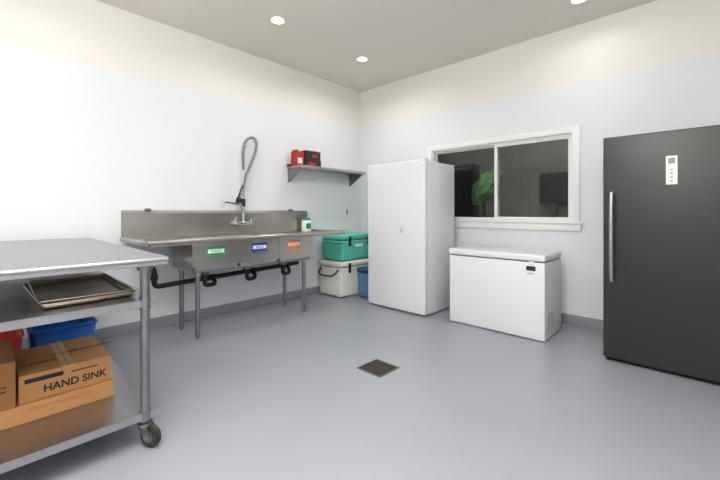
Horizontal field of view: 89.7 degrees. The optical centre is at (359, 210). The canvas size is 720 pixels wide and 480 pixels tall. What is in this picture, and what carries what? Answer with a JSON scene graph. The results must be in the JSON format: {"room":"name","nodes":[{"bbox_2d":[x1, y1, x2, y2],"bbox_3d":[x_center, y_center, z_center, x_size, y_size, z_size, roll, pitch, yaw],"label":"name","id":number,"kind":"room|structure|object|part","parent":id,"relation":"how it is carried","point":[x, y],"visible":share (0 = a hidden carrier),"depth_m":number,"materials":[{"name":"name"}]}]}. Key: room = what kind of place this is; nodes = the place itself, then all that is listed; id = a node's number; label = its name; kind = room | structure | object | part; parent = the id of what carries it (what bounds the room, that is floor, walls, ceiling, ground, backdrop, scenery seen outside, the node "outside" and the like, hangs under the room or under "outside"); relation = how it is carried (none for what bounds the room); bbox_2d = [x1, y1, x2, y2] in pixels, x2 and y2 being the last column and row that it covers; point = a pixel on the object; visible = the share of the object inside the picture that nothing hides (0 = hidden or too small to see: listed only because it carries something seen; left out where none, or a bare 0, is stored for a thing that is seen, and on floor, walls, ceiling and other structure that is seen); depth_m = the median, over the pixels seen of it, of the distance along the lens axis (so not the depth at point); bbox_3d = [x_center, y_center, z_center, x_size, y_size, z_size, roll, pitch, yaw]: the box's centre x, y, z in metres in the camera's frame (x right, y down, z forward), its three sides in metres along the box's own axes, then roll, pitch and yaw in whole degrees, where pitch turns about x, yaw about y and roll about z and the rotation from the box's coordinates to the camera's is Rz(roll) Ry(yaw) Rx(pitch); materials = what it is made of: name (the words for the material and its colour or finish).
{"room":"commercial kitchen","nodes":[
{"label":"commercial kitchen","id":0,"kind":"room"},
{"bbox_2d":[0,0,360,338],"bbox_3d":[-1.990,-0.360,3.676,0.120,3.020,5.940,0,0,44],"label":"wall","id":1,"kind":"structure","parent":0,"point":[106,110],"depth_m":3.53,"materials":[{"name":"white paint"}]},
{"bbox_2d":[94,286,320,339],"bbox_3d":[-1.942,1.100,3.631,0.012,0.100,5.700,0,0,44],"label":"baseboard","id":2,"kind":"structure","parent":1,"relation":"attached to","point":[117,330],"depth_m":3.89,"materials":[{"name":"grey paint"}]},
{"bbox_2d":[122,210,306,238],"bbox_3d":[-1.459,0.129,4.113,0.035,0.272,2.135,0,0,44],"label":"backsplash","id":3,"kind":"structure","parent":1,"relation":"attached to","point":[137,224],"depth_m":3.86,"materials":[{"name":"silver metal"}]},
{"bbox_2d":[287,164,365,186],"bbox_3d":[-0.429,-0.490,5.007,0.310,0.240,1.180,0,0,44],"label":"wall shelf","id":4,"kind":"object","parent":1,"relation":"attached to","point":[293,171],"visible":1,"depth_m":4.84,"materials":[{"name":"silver metal"}]},
{"bbox_2d":[291,149,320,166],"bbox_3d":[-0.705,-0.678,4.759,0.152,0.214,0.380,0,0,44],"label":"boxes","id":5,"kind":"object","parent":4,"relation":"on","point":[306,157],"visible":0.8,"depth_m":4.67,"materials":[{"name":"cardboard"}]},
{"bbox_2d":[345,208,348,215],"bbox_3d":[-0.197,0.013,5.470,0.008,0.115,0.070,0,0,44],"label":"wall outlet","id":6,"kind":"object","parent":1,"relation":"attached to","point":[346,209],"visible":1,"depth_m":5.47,"materials":[{"name":"white plastic"}]},
{"bbox_2d":[0,293,719,479],"bbox_3d":[-0.134,1.200,1.913,5.240,0.100,5.940,0,0,44],"label":"floor","id":7,"kind":"structure","parent":0,"point":[273,391],"depth_m":2.11,"materials":[{"name":"grey concrete"}]},
{"bbox_2d":[0,238,168,473],"bbox_3d":[-1.892,0.688,2.146,1.890,0.924,0.796,0,0,44],"label":"work table","id":8,"kind":"object","parent":7,"relation":"on","point":[22,261],"visible":0.64,"depth_m":1.70,"materials":[{"name":"silver metal"}]},
{"bbox_2d":[0,328,24,350],"bbox_3d":[-2.180,0.842,2.126,0.440,0.265,0.290,0,0,44],"label":"storage bin","id":9,"kind":"object","parent":8,"relation":"on","point":[15,336],"visible":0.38,"depth_m":2.08,"materials":[{"name":"plastic"}]},
{"bbox_2d":[0,377,113,430],"bbox_3d":[-1.688,0.932,1.903,0.561,0.085,0.545,0,0,44],"label":"flat cardboard box","id":10,"kind":"object","parent":8,"relation":"on","point":[21,414],"visible":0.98,"depth_m":1.74,"materials":[{"name":"brown cardboard"}]},
{"bbox_2d":[0,339,15,411],"bbox_3d":[-1.776,0.783,1.700,0.412,0.212,0.210,0,0,44],"label":"cardboard box","id":11,"kind":"object","parent":10,"relation":"on","point":[7,359],"visible":1,"depth_m":1.62,"materials":[{"name":"brown cardboard"}]},
{"bbox_2d":[13,335,110,404],"bbox_3d":[-1.582,0.824,1.953,0.446,0.130,0.403,0,0,44],"label":"box","id":12,"kind":"object","parent":10,"relation":"on","point":[51,369],"visible":0.99,"depth_m":1.83,"materials":[{"name":"cardboard"}]},
{"bbox_2d":[44,368,105,391],"bbox_3d":[-1.413,0.842,1.807,0.001,0.037,0.250,0,0,44],"label":"print","id":13,"kind":"object","parent":12,"relation":"attached to","point":[84,377],"depth_m":1.80,"materials":[{"name":"black paint"}]},
{"bbox_2d":[51,341,110,355],"bbox_3d":[-1.538,0.759,2.006,0.020,0.001,0.265,0,0,44],"label":"print","id":14,"kind":"object","parent":12,"relation":"on","point":[98,344],"depth_m":1.99,"materials":[{"name":"black"}]},
{"bbox_2d":[30,390,93,410],"bbox_3d":[-1.439,0.920,1.758,0.001,0.017,0.239,0,0,44],"label":"print","id":15,"kind":"object","parent":10,"relation":"attached to","point":[76,396],"depth_m":1.75,"materials":[{"name":"cardboard"}]},
{"bbox_2d":[26,316,97,347],"bbox_3d":[-2.022,0.852,2.445,0.450,0.245,0.350,0,0,44],"label":"storage bin","id":16,"kind":"object","parent":8,"relation":"on","point":[45,334],"visible":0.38,"depth_m":2.33,"materials":[{"name":"plastic"}]},
{"bbox_2d":[0,271,156,323],"bbox_3d":[-1.907,0.432,2.149,1.805,0.004,0.720,0,0,44],"label":"shelf","id":17,"kind":"object","parent":8,"relation":"attached to","point":[17,306],"depth_m":1.66,"materials":[{"name":"silver metal"}]},
{"bbox_2d":[0,338,156,465],"bbox_3d":[-1.907,0.977,2.149,1.805,0.004,0.720,0,0,44],"label":"shelf","id":18,"kind":"object","parent":8,"relation":"attached to","point":[24,442],"depth_m":1.66,"materials":[{"name":"silver metal"}]},
{"bbox_2d":[22,273,135,308],"bbox_3d":[-1.485,0.408,1.900,0.677,0.040,0.384,0,0,44],"label":"pans","id":19,"kind":"object","parent":8,"relation":"on","point":[51,293],"visible":1,"depth_m":1.89,"materials":[{"name":"metal"}]},
{"bbox_3d":[-1.050,0.623,1.769,0.041,0.785,0.041,0,0,44],"label":"post","id":20,"kind":"part","parent":8,"relation":"part of","materials":[{"name":"silver metal"}]},
{"bbox_2d":[120,135,344,338],"bbox_3d":[-1.195,0.138,3.862,0.772,2.023,2.173,0,0,44],"label":"sink","id":21,"kind":"object","parent":7,"relation":"on","point":[278,236],"visible":1,"depth_m":3.68,"materials":[{"name":"silver metal"}]},
{"bbox_3d":[-1.731,0.820,3.513,0.041,0.600,0.041,0,0,44],"label":"leg","id":22,"kind":"part","parent":21,"relation":"part of","materials":[{"name":"silver metal"}]},
{"bbox_3d":[-1.459,0.820,3.255,0.041,0.600,0.041,0,0,44],"label":"leg","id":23,"kind":"part","parent":21,"relation":"part of","materials":[{"name":"silver metal"}]},
{"bbox_2d":[173,236,236,272],"bbox_3d":[-1.495,0.409,3.486,0.520,0.282,0.421,0,0,44],"label":"basin","id":24,"kind":"object","parent":21,"relation":"in","point":[198,258],"depth_m":3.29,"materials":[{"name":"silver metal"}]},
{"bbox_3d":[-1.396,-0.042,3.997,0.036,0.136,0.372,0,0,20],"label":"swing spout","id":25,"kind":"part","parent":21,"relation":"part of","materials":[{"name":"silver metal"}]},
{"bbox_3d":[-1.332,-0.215,4.056,0.082,0.161,0.042,0,0,-16],"label":"spray handle","id":26,"kind":"part","parent":21,"relation":"part of","materials":[{"name":"silver metal"}]},
{"bbox_2d":[234,221,251,224],"bbox_3d":[-1.345,0.140,4.167,0.050,0.040,0.220,0,0,44],"label":"faucet","id":27,"kind":"object","parent":21,"relation":"on","point":[235,222],"depth_m":4.14,"materials":[{"name":"silver metal"}]},
{"bbox_2d":[221,235,276,266],"bbox_3d":[-1.189,0.409,3.808,0.520,0.282,0.421,0,0,44],"label":"basin","id":28,"kind":"object","parent":21,"relation":"in","point":[258,252],"depth_m":3.60,"materials":[{"name":"silver metal"}]},
{"bbox_3d":[-0.911,0.820,4.376,0.041,0.600,0.041,0,0,44],"label":"leg","id":29,"kind":"part","parent":21,"relation":"part of","materials":[{"name":"silver metal"}]},
{"bbox_2d":[259,233,309,262],"bbox_3d":[-0.882,0.409,4.131,0.520,0.282,0.421,0,0,44],"label":"basin","id":30,"kind":"object","parent":21,"relation":"in","point":[289,249],"depth_m":3.93,"materials":[{"name":"silver metal"}]},
{"bbox_3d":[-0.640,0.820,4.117,0.041,0.600,0.041,0,0,44],"label":"leg","id":31,"kind":"part","parent":21,"relation":"part of","materials":[{"name":"silver metal"}]},
{"bbox_2d":[302,218,310,230],"bbox_3d":[-0.701,0.177,4.734,0.092,0.175,0.090,0,0,44],"label":"box","id":32,"kind":"object","parent":21,"relation":"on","point":[306,222],"visible":0.89,"depth_m":4.70,"materials":[{"name":"white paper"}]},
{"bbox_2d":[318,257,367,297],"bbox_3d":[-0.186,0.912,5.102,0.472,0.475,0.808,0,0,44],"label":"cooler","id":33,"kind":"object","parent":7,"relation":"on","point":[338,278],"visible":0.77,"depth_m":4.86,"materials":[{"name":"plastic"}]},
{"bbox_3d":[-0.437,0.819,4.846,0.370,0.104,0.090,0,0,44],"label":"rope handle","id":34,"kind":"part","parent":33,"relation":"part of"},
{"bbox_3d":[-0.163,0.710,5.134,0.460,0.070,0.730,0,0,44],"label":"lid","id":35,"kind":"part","parent":33,"relation":"part of","materials":[{"name":"beige plastic"}]},
{"bbox_2d":[322,232,367,261],"bbox_3d":[-0.155,0.497,5.133,0.432,0.354,0.660,0,0,44],"label":"cooler","id":36,"kind":"object","parent":33,"relation":"on","point":[350,245],"visible":0.8,"depth_m":4.93,"materials":[{"name":"plastic"}]},
{"bbox_3d":[-0.160,0.355,5.138,0.420,0.070,0.660,0,0,44],"label":"lid","id":37,"kind":"part","parent":36,"relation":"part of","materials":[{"name":"teal plastic"}]},
{"bbox_2d":[357,266,367,297],"bbox_3d":[0.190,0.950,4.860,0.310,0.400,0.380,0,0,44],"label":"cooler","id":38,"kind":"object","parent":7,"relation":"on","point":[362,273],"visible":0.22,"depth_m":4.76,"materials":[{"name":"blue plastic"}]},
{"bbox_3d":[0.190,0.780,4.860,0.310,0.060,0.380,0,0,44],"label":"lid","id":39,"kind":"part","parent":38,"relation":"part of","materials":[{"name":"blue plastic"}]},
{"bbox_2d":[357,359,399,377],"bbox_3d":[0.133,1.148,2.652,0.224,0.004,0.224,0,0,44],"label":"floor drain","id":40,"kind":"object","parent":7,"relation":"on","point":[378,368],"visible":1,"depth_m":2.65,"materials":[{"name":"grey metal"}]},
{"bbox_2d":[368,158,453,316],"bbox_3d":[0.616,0.288,4.407,0.826,1.724,0.651,0,0,44],"label":"cabinet","id":41,"kind":"object","parent":7,"relation":"on","point":[411,203],"visible":1,"depth_m":4.13,"materials":[{"name":"white plastic"}]},
{"bbox_3d":[0.110,0.050,4.445,0.025,0.300,0.010,0,0,44],"label":"handle recess trim","id":42,"kind":"part","parent":41,"relation":"part of","materials":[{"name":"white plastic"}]},
{"bbox_3d":[0.418,0.284,4.198,0.826,1.688,0.065,0,0,44],"label":"door","id":43,"kind":"part","parent":41,"relation":"part of","materials":[{"name":"white metal"}]},
{"bbox_2d":[449,245,561,341],"bbox_3d":[1.448,0.769,3.652,0.937,0.762,0.539,0,0,44],"label":"chest freezer","id":44,"kind":"object","parent":7,"relation":"on","point":[514,291],"visible":1,"depth_m":3.41,"materials":[{"name":"white plastic"}]},
{"bbox_3d":[1.441,0.418,3.646,0.937,0.060,0.517,0,0,44],"label":"lid","id":45,"kind":"part","parent":44,"relation":"part of","materials":[{"name":"white plastic"}]},
{"bbox_2d":[603,125,719,384],"bbox_3d":[2.409,0.283,2.748,0.835,1.733,0.825,0,0,44],"label":"refrigerator","id":46,"kind":"object","parent":7,"relation":"on","point":[661,190],"visible":1,"depth_m":2.55,"materials":[{"name":"grey metal"}]},
{"bbox_3d":[2.167,-0.285,2.517,0.062,0.200,0.005,0,0,44],"label":"control panel","id":47,"kind":"part","parent":46,"relation":"part of","materials":[{"name":"white plastic"}]},
{"bbox_2d":[96,0,655,91],"bbox_3d":[-0.134,-1.920,1.913,5.240,0.100,5.940,0,0,44],"label":"ceiling","id":48,"kind":"structure","parent":0,"point":[323,39],"depth_m":3.69,"materials":[{"name":"paint"}]},
{"bbox_2d":[270,17,284,24],"bbox_3d":[-0.805,-1.863,3.544,0.150,0.013,0.150,0,0,44],"label":"recessed light","id":49,"kind":"object","parent":48,"relation":"in","point":[277,20],"visible":1,"depth_m":3.56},
{"bbox_2d":[356,57,367,61],"bbox_3d":[0.028,-1.863,4.449,0.150,0.013,0.150,0,0,44],"label":"recessed light","id":50,"kind":"object","parent":48,"relation":"in","point":[360,59],"visible":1,"depth_m":4.45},
{"bbox_2d":[570,0,587,4],"bbox_3d":[1.934,-1.863,3.189,0.150,0.013,0.150,0,0,44],"label":"recessed light","id":51,"kind":"object","parent":48,"relation":"in","point":[577,2],"visible":1,"depth_m":3.23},
{"bbox_2d":[361,0,719,319],"bbox_3d":[1.870,-0.360,4.022,5.000,3.020,0.120,0,0,44],"label":"wall","id":52,"kind":"structure","parent":0,"point":[654,66],"depth_m":3.64,"materials":[{"name":"white paint"}]},
{"bbox_2d":[427,146,431,160],"bbox_3d":[0.931,-0.368,4.817,0.066,0.977,0.022,0,0,44],"label":"window frame","id":53,"kind":"structure","parent":52,"relation":"attached to","point":[429,149],"depth_m":4.81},
{"bbox_2d":[432,126,571,221],"bbox_3d":[1.586,-0.372,4.263,1.653,0.970,0.122,0,0,44],"label":"window","id":54,"kind":"structure","parent":52,"relation":"in","point":[564,131],"depth_m":4.11,"materials":[{"name":"white plastic"}]},
{"bbox_3d":[1.325,-0.340,4.541,0.846,0.863,0.030,0,0,44],"label":"fixed sash","id":55,"kind":"part","parent":54,"relation":"part of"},
{"bbox_3d":[1.551,-0.824,4.227,1.647,0.066,0.022,0,0,44],"label":"casing","id":56,"kind":"part","parent":54,"relation":"part of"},
{"bbox_3d":[1.872,-0.340,3.973,0.800,0.863,0.028,0,0,44],"label":"sliding sash","id":57,"kind":"part","parent":54,"relation":"part of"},
{"bbox_2d":[454,221,580,231],"bbox_3d":[1.556,0.169,4.225,1.789,0.073,0.020,0,0,44],"label":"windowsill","id":58,"kind":"structure","parent":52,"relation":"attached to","point":[493,225],"depth_m":4.00,"materials":[{"name":"white paint"}]},
{"bbox_2d":[454,220,582,223],"bbox_3d":[1.550,0.123,4.222,1.824,0.018,0.039,0,0,44],"label":"sill","id":59,"kind":"structure","parent":52,"relation":"attached to","point":[454,220],"depth_m":3.99,"materials":[{"name":"white paint"}]},
{"bbox_2d":[572,125,579,221],"bbox_3d":[2.172,-0.368,3.637,0.066,0.977,0.022,0,0,44],"label":"window frame","id":60,"kind":"structure","parent":52,"relation":"attached to","point":[575,129],"depth_m":3.63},
{"bbox_2d":[561,313,602,329],"bbox_3d":[1.829,1.100,3.970,4.988,0.100,0.012,0,0,44],"label":"baseboard","id":61,"kind":"structure","parent":52,"relation":"attached to","point":[593,323],"depth_m":3.60,"materials":[{"name":"grey paint"}]},
{"label":"outside","id":62,"kind":"structure","parent":0,"visible":0},
{"bbox_3d":[2.050,1.201,5.300,6.700,0.098,1.979,0,0,44],"label":"ground","id":63,"kind":"structure","parent":62,"visible":0},
{"bbox_2d":[454,164,480,216],"bbox_3d":[1.804,0.180,6.348,0.500,1.940,0.340,0,0,44],"label":"tall cabinet","id":64,"kind":"object","parent":63,"relation":"on","point":[465,176],"visible":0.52,"depth_m":6.18,"materials":[{"name":"black"}]},
{"bbox_3d":[1.804,-0.770,6.348,0.500,0.040,0.340,0,0,44],"label":"cabinet lid","id":65,"kind":"part","parent":64,"relation":"part of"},
{"bbox_2d":[472,167,502,220],"bbox_3d":[1.980,0.225,5.689,0.401,1.850,0.478,0,0,-32],"label":"tree","id":66,"kind":"object","parent":63,"relation":"on","point":[483,189],"visible":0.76,"depth_m":5.58,"materials":[{"name":"green plant"}]},
{"bbox_3d":[1.969,0.350,5.708,0.056,1.101,0.036,0,0,44],"label":"stem","id":67,"kind":"part","parent":66,"relation":"part of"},
{"bbox_2d":[438,139,567,221],"bbox_3d":[2.626,-0.300,5.884,6.530,2.900,0.060,0,0,44],"label":"fence","id":68,"kind":"object","parent":63,"relation":"on","point":[521,166],"visible":0.06,"depth_m":5.87,"materials":[{"name":"grey wood"}]},
{"bbox_2d":[539,172,567,216],"bbox_3d":[2.906,0.290,5.424,0.370,1.720,0.140,0,0,44],"label":"utility box","id":69,"kind":"object","parent":63,"relation":"on","point":[553,187],"visible":0.73,"depth_m":5.37,"materials":[{"name":"grey metal"}]},
{"bbox_3d":[2.906,0.515,5.424,0.070,1.270,0.060,0,0,44],"label":"post","id":70,"kind":"part","parent":69,"relation":"part of","materials":[{"name":"grey metal"}]}
]}

